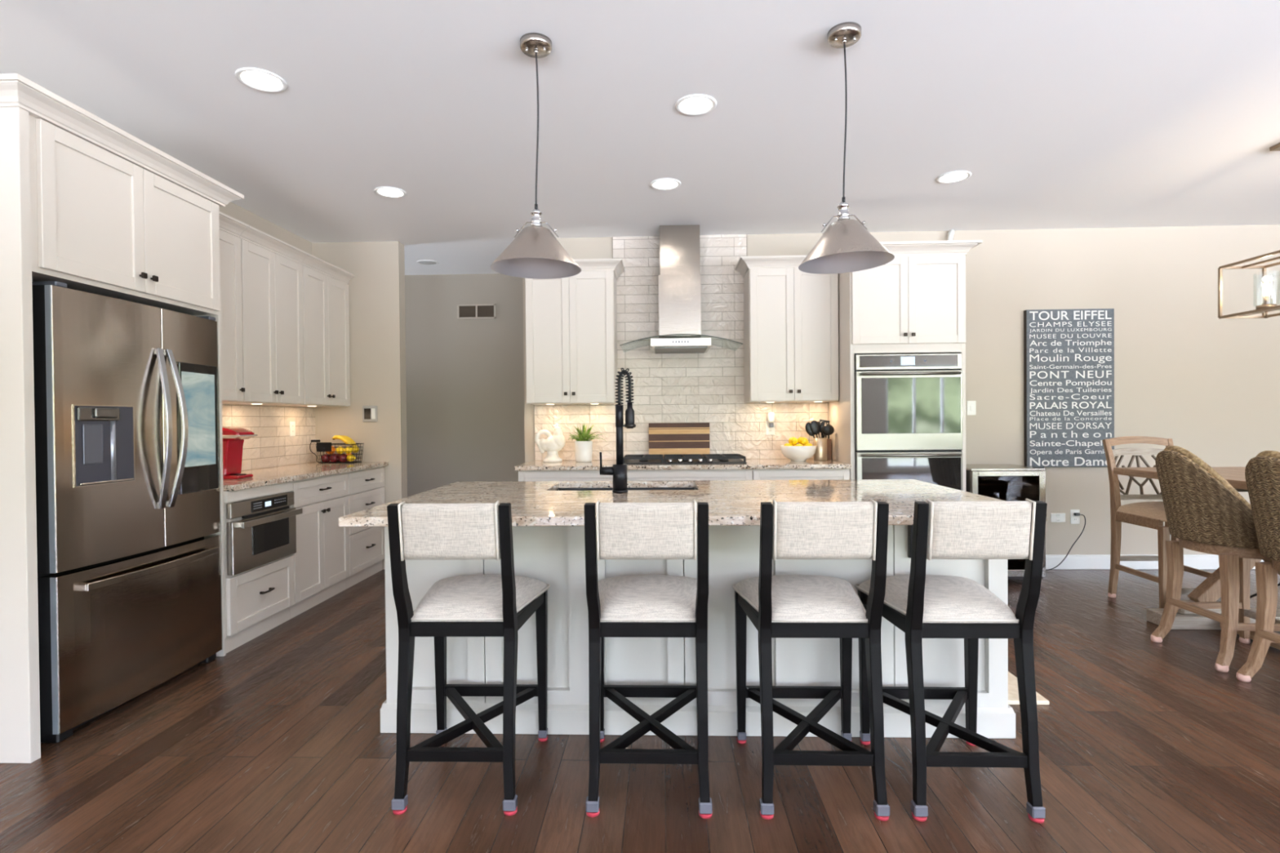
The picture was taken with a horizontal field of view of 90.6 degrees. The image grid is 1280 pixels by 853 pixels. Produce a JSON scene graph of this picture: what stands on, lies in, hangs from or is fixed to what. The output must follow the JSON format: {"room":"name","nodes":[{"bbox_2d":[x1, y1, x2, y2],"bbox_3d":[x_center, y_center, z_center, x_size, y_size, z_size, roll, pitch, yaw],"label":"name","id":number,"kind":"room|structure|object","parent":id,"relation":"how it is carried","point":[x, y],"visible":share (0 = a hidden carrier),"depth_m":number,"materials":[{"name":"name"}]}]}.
{"room":"kitchen","nodes":[
{"label":"kitchen","id":0,"kind":"room"},
{"bbox_2d":[218,201,311,254],"bbox_3d":[-3.009,-0.113,0.040,0.120,2.767,10.670,0,1,2],"label":"wall","id":1,"kind":"structure","parent":0,"point":[232,210],"depth_m":4.73,"materials":[{"name":"beige paint"}]},
{"bbox_2d":[218,211,248,402],"bbox_3d":[-2.640,-0.704,3.701,0.365,1.108,0.568,0,1,2],"label":"upper cabinet","id":2,"kind":"object","parent":1,"relation":"attached to","point":[230,228],"visible":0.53,"depth_m":3.88,"materials":[{"name":"beige paint"}]},
{"bbox_2d":[222,225,309,404],"bbox_3d":[-2.618,-0.710,4.327,0.365,1.108,0.678,0,1,2],"label":"upper cabinet","id":3,"kind":"object","parent":1,"relation":"attached to","point":[272,268],"visible":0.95,"depth_m":4.28,"materials":[{"name":"beige paint"}]},
{"bbox_2d":[222,403,315,471],"bbox_3d":[-2.789,0.068,4.397,0.008,0.486,1.950,0,1,2],"label":"backsplash","id":4,"kind":"structure","parent":1,"relation":"attached to","point":[273,446],"depth_m":4.79,"materials":[{"name":"tile"}]},
{"bbox_2d":[289,421,295,435],"bbox_3d":[-2.759,0.018,5.030,0.008,0.116,0.072,0,1,2],"label":"wall outlet","id":5,"kind":"object","parent":1,"relation":"attached to","point":[292,424],"visible":1,"depth_m":5.03,"materials":[{"name":"white plastic"}]},
{"bbox_2d":[269,253,355,407],"bbox_3d":[-2.594,-0.717,5.010,0.365,1.108,0.684,0,1,2],"label":"upper cabinet","id":6,"kind":"object","parent":1,"relation":"attached to","point":[326,304],"visible":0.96,"depth_m":4.96,"materials":[{"name":"beige paint"}]},
{"bbox_2d":[404,273,524,497],"bbox_3d":[-2.570,-0.183,6.638,3.600,2.767,0.110,0,1,2],"label":"wall","id":7,"kind":"structure","parent":0,"point":[464,378],"depth_m":6.55,"materials":[{"name":"beige paint"}]},
{"bbox_2d":[457,303,496,319],"bbox_3d":[-1.686,-1.186,6.535,0.400,0.150,0.011,0,1,2],"label":"air vent","id":8,"kind":"object","parent":7,"relation":"in","point":[483,311],"visible":1,"depth_m":6.54,"materials":[{"name":"white metal"}]},
{"bbox_2d":[0,0,1279,275],"bbox_3d":[2.066,-1.596,0.501,13.320,0.100,12.220,0,1,2],"label":"ceiling","id":9,"kind":"structure","parent":0,"point":[1060,113],"depth_m":3.08,"materials":[{"name":"white paint"}]},
{"bbox_2d":[235,67,287,93],"bbox_3d":[-1.678,-1.533,2.809,0.200,0.007,0.200,0,1,2],"label":"recessed light","id":10,"kind":"object","parent":9,"relation":"in","point":[259,79],"visible":1,"depth_m":2.80,"materials":[{"name":"white paint"}]},
{"bbox_2d":[373,186,406,198],"bbox_3d":[-1.651,-1.547,4.189,0.200,0.007,0.200,0,1,2],"label":"recessed light","id":11,"kind":"object","parent":9,"relation":"in","point":[388,192],"visible":1,"depth_m":4.18,"materials":[{"name":"white paint"}]},
{"bbox_2d":[417,259,439,265],"bbox_3d":[-2.024,-1.562,6.046,0.200,0.007,0.200,0,1,2],"label":"recessed light","id":12,"kind":"object","parent":9,"relation":"in","point":[424,262],"visible":1,"depth_m":6.03,"materials":[{"name":"white paint"}]},
{"bbox_2d":[490,32,581,279],"bbox_3d":[-0.422,-1.089,2.552,0.362,0.911,0.362,0,1,2],"label":"pendant light","id":13,"kind":"object","parent":9,"relation":"hanging from","point":[535,253],"visible":1,"depth_m":2.54,"materials":[{"name":"silver metal"}]},
{"bbox_2d":[530,208,542,226],"bbox_3d":[-0.418,-0.840,2.555,0.048,0.076,0.048,0,1,2],"label":"socket","id":14,"kind":"object","parent":13,"relation":"attached to","point":[536,214],"depth_m":2.54,"materials":[{"name":"silver metal"}]},
{"bbox_2d":[649,177,680,190],"bbox_3d":[0.165,-1.562,4.090,0.200,0.007,0.200,0,1,2],"label":"recessed light","id":15,"kind":"object","parent":9,"relation":"in","point":[665,184],"visible":1,"depth_m":4.08,"materials":[{"name":"white paint"}]},
{"bbox_2d":[675,93,716,115],"bbox_3d":[0.271,-1.552,3.064,0.200,0.007,0.200,0,1,2],"label":"recessed light","id":16,"kind":"object","parent":9,"relation":"in","point":[691,104],"visible":1,"depth_m":3.06,"materials":[{"name":"white paint"}]},
{"bbox_2d":[798,22,894,274],"bbox_3d":[0.809,-1.097,2.502,0.362,0.915,0.362,0,1,2],"label":"pendant light","id":17,"kind":"object","parent":9,"relation":"hanging from","point":[846,245],"visible":1,"depth_m":2.48,"materials":[{"name":"silver metal"}]},
{"bbox_2d":[836,201,849,221],"bbox_3d":[0.805,-0.850,2.505,0.049,0.076,0.048,0,1,2],"label":"socket","id":18,"kind":"object","parent":17,"relation":"attached to","point":[842,207],"depth_m":2.49,"materials":[{"name":"silver metal"}]},
{"bbox_2d":[936,170,971,183],"bbox_3d":[1.985,-1.577,4.010,0.200,0.007,0.200,0,1,2],"label":"recessed light","id":19,"kind":"object","parent":9,"relation":"in","point":[958,175],"visible":1,"depth_m":4.00,"materials":[{"name":"white paint"}]},
{"bbox_2d":[1217,142,1279,319],"bbox_3d":[3.637,-1.107,3.231,0.274,0.958,1.249,0,1,2],"label":"linear chandelier","id":20,"kind":"object","parent":9,"relation":"hanging from","point":[1265,307],"visible":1,"depth_m":3.76,"materials":[{"name":"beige metal"}]},
{"bbox_2d":[1255,280,1277,318],"bbox_3d":[3.656,-0.765,3.696,0.110,0.265,0.110,0,1,2],"label":"glass shade","id":21,"kind":"object","parent":20,"relation":"on","point":[1266,287],"depth_m":3.69,"materials":[{"name":"clear glass"}]},
{"bbox_2d":[0,569,1279,852],"bbox_3d":[2.091,1.261,0.530,13.320,0.080,12.220,0,1,2],"label":"floor","id":22,"kind":"structure","parent":0,"point":[275,743],"depth_m":2.23,"materials":[{"name":"brown wood"}]},
{"bbox_2d":[0,73,244,763],"bbox_3d":[-2.506,-0.006,2.866,0.680,2.487,1.214,0,1,2],"label":"refrigerator surround","id":23,"kind":"object","parent":22,"relation":"on","point":[88,205],"visible":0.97,"depth_m":2.43,"materials":[{"name":"beige paint"}]},
{"bbox_2d":[31,280,222,742],"bbox_3d":[-2.489,0.334,2.913,0.675,1.806,0.915,0,1,2],"label":"refrigerator","id":24,"kind":"object","parent":22,"relation":"on","point":[126,393],"visible":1,"depth_m":2.72,"materials":[{"name":"silver metal"}]},
{"bbox_2d":[223,481,294,653],"bbox_3d":[-2.490,0.789,3.725,0.638,0.880,0.605,0,1,2],"label":"base cabinet","id":25,"kind":"object","parent":22,"relation":"on","point":[259,599],"visible":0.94,"depth_m":3.66,"materials":[{"name":"beige paint"}]},
{"bbox_2d":[226,491,302,575],"bbox_3d":[-2.186,0.607,3.711,0.100,0.388,0.590,0,1,2],"label":"drawer microwave","id":26,"kind":"object","parent":25,"relation":"in","point":[266,532],"visible":1,"depth_m":3.64,"materials":[{"name":"silver metal"}]},
{"bbox_2d":[222,461,388,491],"bbox_3d":[-2.473,0.325,4.390,0.634,0.033,1.944,0,1,2],"label":"countertop","id":27,"kind":"structure","parent":25,"relation":"on","point":[280,474],"depth_m":4.28,"materials":[{"name":"stone"}]},
{"bbox_2d":[222,426,257,479],"bbox_3d":[-2.502,0.157,3.827,0.288,0.313,0.170,0,1,2],"label":"coffee maker","id":28,"kind":"object","parent":27,"relation":"on","point":[233,437],"visible":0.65,"depth_m":3.79,"materials":[{"name":"red plastic"}]},
{"bbox_2d":[222,473,253,479],"bbox_3d":[-2.487,0.302,3.828,0.215,0.022,0.144,0,1,2],"label":"drip tray","id":29,"kind":"object","parent":28,"relation":"on","point":[225,476],"depth_m":3.78,"materials":[{"name":"red plastic"}]},
{"bbox_2d":[309,440,364,463],"bbox_3d":[-2.516,0.203,5.223,0.398,0.191,0.198,0,1,2],"label":"wire basket","id":30,"kind":"object","parent":27,"relation":"on","point":[323,447],"visible":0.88,"depth_m":5.13,"materials":[{"name":"black metal"}]},
{"bbox_2d":[320,453,329,462],"bbox_3d":[-2.572,0.253,5.186,0.076,0.074,0.076,0,1,2],"label":"apple","id":31,"kind":"object","parent":30,"relation":"in","point":[322,456],"visible":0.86,"depth_m":5.16,"materials":[{"name":"red food"}]},
{"bbox_2d":[328,453,338,462],"bbox_3d":[-2.502,0.255,5.181,0.076,0.076,0.075,0,1,40],"label":"apple","id":32,"kind":"object","parent":30,"relation":"in","point":[335,455],"visible":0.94,"depth_m":5.16,"materials":[{"name":"red food"}]},
{"bbox_2d":[326,445,335,454],"bbox_3d":[-2.537,0.192,5.189,0.076,0.072,0.076,0,1,2],"label":"orange","id":33,"kind":"object","parent":32,"relation":"on","point":[333,451],"visible":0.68,"depth_m":5.17,"materials":[{"name":"orange food"}]},
{"bbox_2d":[335,446,344,453],"bbox_3d":[-2.452,0.194,5.181,0.068,0.060,0.061,0,1,38],"label":"lemon","id":34,"kind":"object","parent":30,"relation":"in","point":[337,449],"visible":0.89,"depth_m":5.16,"materials":[{"name":"yellow food"}]},
{"bbox_2d":[337,453,347,462],"bbox_3d":[-2.426,0.256,5.179,0.076,0.075,0.075,0,1,41],"label":"apple","id":35,"kind":"object","parent":30,"relation":"in","point":[340,456],"visible":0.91,"depth_m":5.15,"materials":[{"name":"red food"}]},
{"bbox_2d":[332,435,356,445],"bbox_3d":[-2.449,0.119,5.227,0.176,0.098,0.130,0,1,2],"label":"banana bunch","id":36,"kind":"object","parent":30,"relation":"in","point":[345,439],"visible":0.95,"depth_m":5.18,"materials":[{"name":"yellow food"}]},
{"bbox_2d":[344,446,351,453],"bbox_3d":[-2.385,0.195,5.182,0.062,0.060,0.067,-1,1,-16],"label":"lemon","id":37,"kind":"object","parent":30,"relation":"in","point":[347,449],"visible":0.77,"depth_m":5.16,"materials":[{"name":"yellow food"}]},
{"bbox_2d":[346,454,355,462],"bbox_3d":[-2.366,0.259,5.183,0.068,0.060,0.061,0,1,38],"label":"lemon","id":38,"kind":"object","parent":30,"relation":"in","point":[350,456],"visible":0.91,"depth_m":5.17,"materials":[{"name":"yellow food"}]},
{"bbox_2d":[351,445,359,453],"bbox_3d":[-2.361,0.188,5.249,0.062,0.059,0.065,-1,1,-19],"label":"lemon","id":39,"kind":"object","parent":30,"relation":"in","point":[353,446],"visible":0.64,"depth_m":5.23,"materials":[{"name":"yellow food"}]},
{"bbox_2d":[289,472,349,618],"bbox_3d":[-2.467,0.782,4.384,0.638,0.880,0.708,0,1,2],"label":"base cabinet","id":40,"kind":"object","parent":22,"relation":"on","point":[322,556],"visible":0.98,"depth_m":4.33,"materials":[{"name":"beige paint"}]},
{"bbox_2d":[346,466,385,589],"bbox_3d":[-2.443,0.775,5.049,0.638,0.880,0.620,0,1,2],"label":"base cabinet","id":41,"kind":"object","parent":22,"relation":"on","point":[366,489],"visible":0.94,"depth_m":4.99,"materials":[{"name":"beige paint"}]},
{"bbox_2d":[386,500,550,815],"bbox_3d":[-0.589,0.730,2.235,0.466,0.994,0.533,0,1,2],"label":"bar stool","id":42,"kind":"object","parent":22,"relation":"on","point":[472,605],"visible":1,"depth_m":2.04,"materials":[{"name":"black wood"}]},
{"bbox_2d":[411,574,548,621],"bbox_3d":[-0.589,0.595,2.281,0.454,0.084,0.425,0,1,2],"label":"seat cushion","id":43,"kind":"object","parent":42,"relation":"on","point":[472,597],"depth_m":2.14,"materials":[{"name":"fabric"}]},
{"bbox_2d":[518,470,613,481],"bbox_3d":[-0.512,0.759,4.986,0.758,0.880,0.623,0,1,2],"label":"base cabinet","id":44,"kind":"object","parent":22,"relation":"on","point":[526,475],"visible":0.11,"depth_m":4.68,"materials":[{"name":"beige paint"}]},
{"bbox_2d":[514,458,851,471],"bbox_3d":[0.312,0.295,4.935,2.452,0.033,0.643,0,1,2],"label":"countertop","id":45,"kind":"structure","parent":44,"relation":"on","point":[761,464],"depth_m":4.64,"materials":[{"name":"stone"}]},
{"bbox_2d":[534,423,565,462],"bbox_3d":[-0.718,0.130,5.117,0.218,0.310,0.156,0,1,33],"label":"rooster figurine","id":46,"kind":"object","parent":45,"relation":"on","point":[553,444],"visible":1,"depth_m":5.08,"materials":[{"name":"ceramic"}]},
{"bbox_2d":[568,423,606,462],"bbox_3d":[-0.410,0.128,5.088,0.299,0.310,0.325,0,1,2],"label":"potted plant","id":47,"kind":"object","parent":45,"relation":"on","point":[583,444],"visible":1,"depth_m":5.03,"materials":[{"name":"green plant"}]},
{"bbox_2d":[648,422,710,455],"bbox_3d":[0.323,0.122,5.217,0.500,0.304,0.039,0,1,2],"label":"cutting board","id":48,"kind":"object","parent":45,"relation":"on","point":[664,438],"visible":0.96,"depth_m":5.20,"materials":[{"name":"brown wood"}]},
{"bbox_2d":[623,453,746,464],"bbox_3d":[0.340,0.253,4.969,0.930,0.049,0.460,0,1,2],"label":"gas cooktop","id":49,"kind":"object","parent":45,"relation":"in","point":[667,458],"visible":0.98,"depth_m":4.80,"materials":[{"name":"black metal"}]},
{"bbox_2d":[780,444,816,461],"bbox_3d":[1.246,0.209,4.982,0.276,0.121,0.276,0,1,2],"label":"bowl","id":50,"kind":"object","parent":45,"relation":"on","point":[794,453],"visible":0.94,"depth_m":4.88,"materials":[{"name":"white ceramic"}]},
{"bbox_2d":[790,437,797,444],"bbox_3d":[1.204,0.114,4.953,0.062,0.060,0.066,-1,1,-17],"label":"lemon","id":51,"kind":"object","parent":50,"relation":"in","point":[793,441],"visible":1,"depth_m":4.93,"materials":[{"name":"yellow food"}]},
{"label":"lemon","id":52,"kind":"object","parent":50,"relation":"in","visible":0},
{"bbox_2d":[798,437,808,444],"bbox_3d":[1.278,0.113,4.940,0.062,0.060,0.063,-1,1,-27],"label":"lemon","id":53,"kind":"object","parent":52,"relation":"on","point":[803,441],"visible":1,"depth_m":4.92,"materials":[{"name":"yellow food"}]},
{"bbox_2d":[813,437,826,460],"bbox_3d":[1.424,0.178,5.005,0.104,0.178,0.104,0,1,2],"label":"utensil crock","id":54,"kind":"object","parent":45,"relation":"on","point":[820,454],"visible":0.94,"depth_m":4.96,"materials":[{"name":"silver metal"}]},
{"bbox_2d":[804,422,815,438],"bbox_3d":[1.377,0.103,5.010,0.137,0.275,0.021,0,1,5],"label":"slotted spoon","id":55,"kind":"object","parent":54,"relation":"in","point":[809,432],"visible":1,"depth_m":5.00,"materials":[{"name":"black plastic"}]},
{"bbox_2d":[809,420,820,438],"bbox_3d":[1.391,0.095,5.001,0.094,0.288,0.022,-1,1,-2],"label":"spoon","id":56,"kind":"object","parent":54,"relation":"in","point":[815,426],"visible":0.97,"depth_m":4.99,"materials":[{"name":"black plastic"}]},
{"bbox_2d":[819,421,824,438],"bbox_3d":[1.433,0.098,4.999,0.042,0.280,0.024,0,1,15],"label":"serving fork","id":57,"kind":"object","parent":54,"relation":"in","point":[822,422],"visible":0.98,"depth_m":4.99,"materials":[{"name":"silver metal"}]},
{"bbox_2d":[819,419,829,438],"bbox_3d":[1.455,0.091,5.003,0.095,0.295,0.033,0,1,2],"label":"spatula","id":58,"kind":"object","parent":54,"relation":"in","point":[820,420],"visible":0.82,"depth_m":5.01,"materials":[{"name":"black plastic"}]},
{"bbox_2d":[821,424,834,438],"bbox_3d":[1.468,0.110,4.989,0.121,0.258,0.064,0,1,2],"label":"ladle","id":59,"kind":"object","parent":54,"relation":"in","point":[827,429],"visible":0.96,"depth_m":4.96,"materials":[{"name":"black plastic"}]},
{"bbox_2d":[825,435,831,459],"bbox_3d":[1.503,0.163,5.140,0.075,0.205,0.105,0,1,2],"label":"knife block","id":60,"kind":"object","parent":45,"relation":"on","point":[828,441],"visible":0.34,"depth_m":5.09,"materials":[{"name":"brown wood"}]},
{"bbox_2d":[583,499,712,818],"bbox_3d":[0.032,0.725,2.213,0.466,0.994,0.533,0,1,2],"label":"bar stool","id":61,"kind":"object","parent":22,"relation":"on","point":[634,606],"visible":1,"depth_m":2.01,"materials":[{"name":"wood"}]},
{"bbox_2d":[598,574,697,622],"bbox_3d":[0.032,0.590,2.259,0.454,0.084,0.425,0,1,2],"label":"seat cushion","id":62,"kind":"object","parent":61,"relation":"on","point":[634,597],"depth_m":2.11,"materials":[{"name":"fabric"}]},
{"bbox_2d":[626,469,752,480],"bbox_3d":[0.353,0.752,4.955,0.968,0.880,0.623,0,1,2],"label":"base cabinet","id":63,"kind":"object","parent":22,"relation":"on","point":[664,474],"visible":0.12,"depth_m":4.64,"materials":[{"name":"beige paint"}]},
{"bbox_2d":[380,487,1015,738],"bbox_3d":[0.216,0.775,2.857,2.497,0.878,1.170,0,1,2],"label":"kitchen island","id":64,"kind":"object","parent":22,"relation":"on","point":[554,556],"visible":0.38,"depth_m":2.52,"materials":[{"name":"grey paint"}]},
{"bbox_2d":[338,479,1047,526],"bbox_3d":[0.212,0.318,2.811,2.490,0.034,1.283,0,1,2],"label":"island countertop","id":65,"kind":"structure","parent":64,"relation":"on","point":[731,502],"depth_m":2.72,"materials":[{"name":"stone"}]},
{"bbox_2d":[599,367,635,493],"bbox_3d":[-0.103,0.016,2.906,0.168,0.571,0.072,0,1,2],"label":"faucet","id":66,"kind":"object","parent":65,"relation":"on","point":[619,470],"visible":1,"depth_m":2.89,"materials":[{"name":"black metal"}]},
{"bbox_2d":[555,487,695,490],"bbox_3d":[-0.079,0.426,3.204,0.750,0.183,0.430,0,1,2],"label":"undermount sink","id":67,"kind":"object","parent":65,"relation":"in","point":[682,488],"visible":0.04,"depth_m":3.41,"materials":[{"name":"grey metal"}]},
{"bbox_2d":[751,468,849,479],"bbox_3d":[1.190,0.745,4.926,0.704,0.880,0.623,0,1,2],"label":"base cabinet","id":68,"kind":"object","parent":22,"relation":"on","point":[802,473],"visible":0.15,"depth_m":4.62,"materials":[{"name":"beige paint"}]},
{"bbox_2d":[732,498,889,821],"bbox_3d":[0.580,0.720,2.193,0.466,0.994,0.533,0,1,2],"label":"bar stool","id":69,"kind":"object","parent":22,"relation":"on","point":[780,606],"visible":1,"depth_m":2.00,"materials":[{"name":"wood"}]},
{"bbox_2d":[733,574,867,622],"bbox_3d":[0.580,0.585,2.240,0.454,0.084,0.425,0,1,2],"label":"seat cushion","id":70,"kind":"object","parent":69,"relation":"on","point":[795,598],"depth_m":2.10,"materials":[{"name":"fabric"}]},
{"bbox_2d":[827,240,982,491],"bbox_3d":[1.949,-0.069,4.852,0.987,2.496,0.700,0,1,2],"label":"tall cabinet","id":71,"kind":"object","parent":22,"relation":"on","point":[914,302],"visible":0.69,"depth_m":4.57,"materials":[{"name":"beige paint"}]},
{"bbox_2d":[854,353,962,490],"bbox_3d":[1.947,0.153,4.798,0.752,1.363,0.573,0,1,2],"label":"double wall oven","id":72,"kind":"object","parent":71,"relation":"in","point":[908,406],"visible":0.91,"depth_m":4.55,"materials":[{"name":"silver metal"}]},
{"bbox_2d":[855,497,1047,822],"bbox_3d":[1.051,0.717,2.177,0.466,0.994,0.533,0,1,2],"label":"bar stool","id":73,"kind":"object","parent":22,"relation":"on","point":[921,605],"visible":0.94,"depth_m":1.98,"materials":[{"name":"wood"}]},
{"bbox_2d":[856,574,1018,622],"bbox_3d":[1.052,0.581,2.223,0.454,0.084,0.425,0,1,2],"label":"seat cushion","id":74,"kind":"object","parent":73,"relation":"on","point":[947,598],"depth_m":2.08,"materials":[{"name":"fabric"}]},
{"bbox_2d":[965,463,1045,579],"bbox_3d":[2.744,0.736,4.931,0.543,0.870,0.472,0,1,2],"label":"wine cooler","id":75,"kind":"object","parent":22,"relation":"on","point":[1004,482],"visible":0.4,"depth_m":4.70,"materials":[{"name":"grey metal"}]},
{"bbox_2d":[1008,671,1048,704],"bbox_3d":[1.638,1.190,3.147,0.288,0.018,0.820,0,1,2],"label":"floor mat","id":76,"kind":"object","parent":22,"relation":"on","point":[1013,692],"visible":0.24,"depth_m":2.79,"materials":[{"name":"beige fabric"}]},
{"bbox_2d":[1102,435,1212,608],"bbox_3d":[3.444,0.622,4.154,0.458,1.103,0.556,0,1,2],"label":"chair","id":77,"kind":"object","parent":22,"relation":"on","point":[1152,514],"visible":0.48,"depth_m":4.31,"materials":[{"name":"brown wood"}]},
{"bbox_2d":[1116,501,1167,521],"bbox_3d":[3.441,0.536,4.103,0.430,0.090,0.450,0,1,2],"label":"seat cushion","id":78,"kind":"object","parent":77,"relation":"on","point":[1152,511],"depth_m":4.10,"materials":[{"name":"beige fabric"}]},
{"bbox_2d":[1113,466,1279,649],"bbox_3d":[3.610,0.732,3.020,1.130,0.902,2.375,0,1,2],"label":"dining table","id":79,"kind":"object","parent":22,"relation":"on","point":[1210,590],"visible":0.38,"depth_m":3.73,"materials":[{"name":"brown wood"}]},
{"bbox_2d":[1150,445,1279,672],"bbox_3d":[3.030,0.641,3.278,0.611,1.088,0.519,0,1,2],"label":"dining chair","id":80,"kind":"object","parent":22,"relation":"on","point":[1206,514],"visible":0.92,"depth_m":3.17,"materials":[{"name":"brown wicker"}]},
{"bbox_2d":[1235,450,1279,682],"bbox_3d":[3.012,0.646,2.755,0.611,1.088,0.519,0,1,2],"label":"dining chair","id":81,"kind":"object","parent":22,"relation":"on","point":[1262,472],"visible":1,"depth_m":2.86,"materials":[{"name":"brown wicker"}]},
{"bbox_2d":[311,224,1279,569],"bbox_3d":[2.244,-0.211,5.253,13.320,2.767,0.120,0,1,2],"label":"wall","id":82,"kind":"structure","parent":0,"point":[1207,384],"depth_m":5.14,"materials":[{"name":"beige paint"}]},
{"bbox_2d":[362,405,377,422],"bbox_3d":[-2.279,-0.107,5.344,0.124,0.136,0.017,0,1,2],"label":"wall control panel","id":83,"kind":"object","parent":82,"relation":"attached to","point":[369,412],"visible":1,"depth_m":5.34,"materials":[{"name":"grey plastic"}]},
{"bbox_2d":[371,408,375,418],"bbox_3d":[-2.248,-0.107,5.336,0.032,0.090,0.004,0,1,2],"label":"switch","id":84,"kind":"object","parent":83,"relation":"attached to","point":[373,410],"depth_m":5.33,"materials":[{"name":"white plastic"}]},
{"bbox_2d":[524,258,624,404],"bbox_3d":[-0.545,-0.736,5.084,0.835,1.108,0.398,0,1,2],"label":"upper cabinet","id":85,"kind":"object","parent":82,"relation":"attached to","point":[571,322],"visible":0.82,"depth_m":4.94,"materials":[{"name":"beige paint"}]},
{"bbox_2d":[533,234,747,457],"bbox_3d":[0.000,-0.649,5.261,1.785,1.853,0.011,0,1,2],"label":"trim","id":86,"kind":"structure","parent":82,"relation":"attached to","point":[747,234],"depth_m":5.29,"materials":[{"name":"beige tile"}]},
{"bbox_2d":[534,234,827,460],"bbox_3d":[0.328,-0.651,5.251,2.428,1.853,0.008,0,1,2],"label":"backsplash","id":87,"kind":"structure","parent":82,"relation":"attached to","point":[708,387],"depth_m":5.25,"materials":[{"name":"tile"}]},
{"bbox_2d":[619,224,742,353],"bbox_3d":[0.314,-1.085,4.988,0.926,0.978,0.510,0,1,2],"label":"range hood","id":88,"kind":"object","parent":82,"relation":"attached to","point":[680,277],"visible":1,"depth_m":4.95,"materials":[{"name":"silver metal"}]},
{"bbox_2d":[765,421,774,435],"bbox_3d":[1.075,0.013,5.224,0.072,0.116,0.008,0,1,2],"label":"wall outlet","id":89,"kind":"object","parent":82,"relation":"attached to","point":[769,430],"visible":0.94,"depth_m":5.22,"materials":[{"name":"white plastic"}]},
{"bbox_2d":[767,412,775,426],"bbox_3d":[1.075,-0.057,5.189,0.064,0.125,0.064,0,1,2],"label":"air freshener","id":90,"kind":"object","parent":82,"relation":"attached to","point":[771,415],"visible":1,"depth_m":5.17,"materials":[{"name":"white plastic"}]},
{"bbox_2d":[734,255,838,403],"bbox_3d":[1.157,-0.750,5.024,0.752,1.108,0.398,0,1,2],"label":"upper cabinet","id":91,"kind":"object","parent":82,"relation":"attached to","point":[791,314],"visible":0.91,"depth_m":4.88,"materials":[{"name":"beige paint"}]},
{"bbox_2d":[947,229,955,240],"bbox_3d":[2.517,-1.540,5.131,0.069,0.107,0.077,0,1,2],"label":"security camera","id":92,"kind":"object","parent":82,"relation":"attached to","point":[951,233],"visible":0.89,"depth_m":5.11,"materials":[{"name":"white plastic"}]},
{"bbox_2d":[966,400,975,415],"bbox_3d":[2.707,-0.151,5.172,0.072,0.116,0.010,0,1,2],"label":"light switch","id":93,"kind":"object","parent":82,"relation":"attached to","point":[971,405],"visible":1,"depth_m":5.17,"materials":[{"name":"white plastic"}]},
{"bbox_2d":[1050,513,1065,522],"bbox_3d":[3.405,0.743,5.157,0.116,0.072,0.008,0,1,2],"label":"wall outlet","id":94,"kind":"object","parent":82,"relation":"attached to","point":[1055,517],"visible":1,"depth_m":5.15,"materials":[{"name":"white plastic"}]},
{"bbox_2d":[1056,513,1060,522],"bbox_3d":[3.405,0.743,5.155,0.032,0.072,0.003,0,1,2],"label":"socket","id":95,"kind":"object","parent":94,"relation":"attached to","point":[1058,515],"depth_m":5.15,"materials":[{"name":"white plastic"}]},
{"bbox_2d":[1045,512,1085,570],"bbox_3d":[3.314,0.934,5.119,0.561,0.463,0.050,-1,1,-2],"label":"power cord","id":96,"kind":"object","parent":82,"relation":"attached to","point":[1074,513],"visible":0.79,"depth_m":5.11,"materials":[{"name":"black plastic"}]},
{"bbox_2d":[1023,308,1114,466],"bbox_3d":[3.472,-0.309,5.126,0.691,1.272,0.041,0,1,2],"label":"sign","id":97,"kind":"object","parent":82,"relation":"attached to","point":[1068,354],"visible":0.98,"depth_m":5.11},
{"bbox_2d":[1070,509,1079,524],"bbox_3d":[3.540,0.734,5.152,0.072,0.116,0.008,0,1,2],"label":"wall outlet","id":98,"kind":"object","parent":82,"relation":"attached to","point":[1073,519],"visible":1,"depth_m":5.15,"materials":[{"name":"white plastic"}]},
{"bbox_2d":[1045,554,1263,569],"bbox_3d":[5.587,1.086,5.081,6.410,0.118,0.015,0,1,2],"label":"baseboard","id":99,"kind":"structure","parent":82,"relation":"attached to","point":[1201,562],"depth_m":5.14,"materials":[{"name":"white paint"}]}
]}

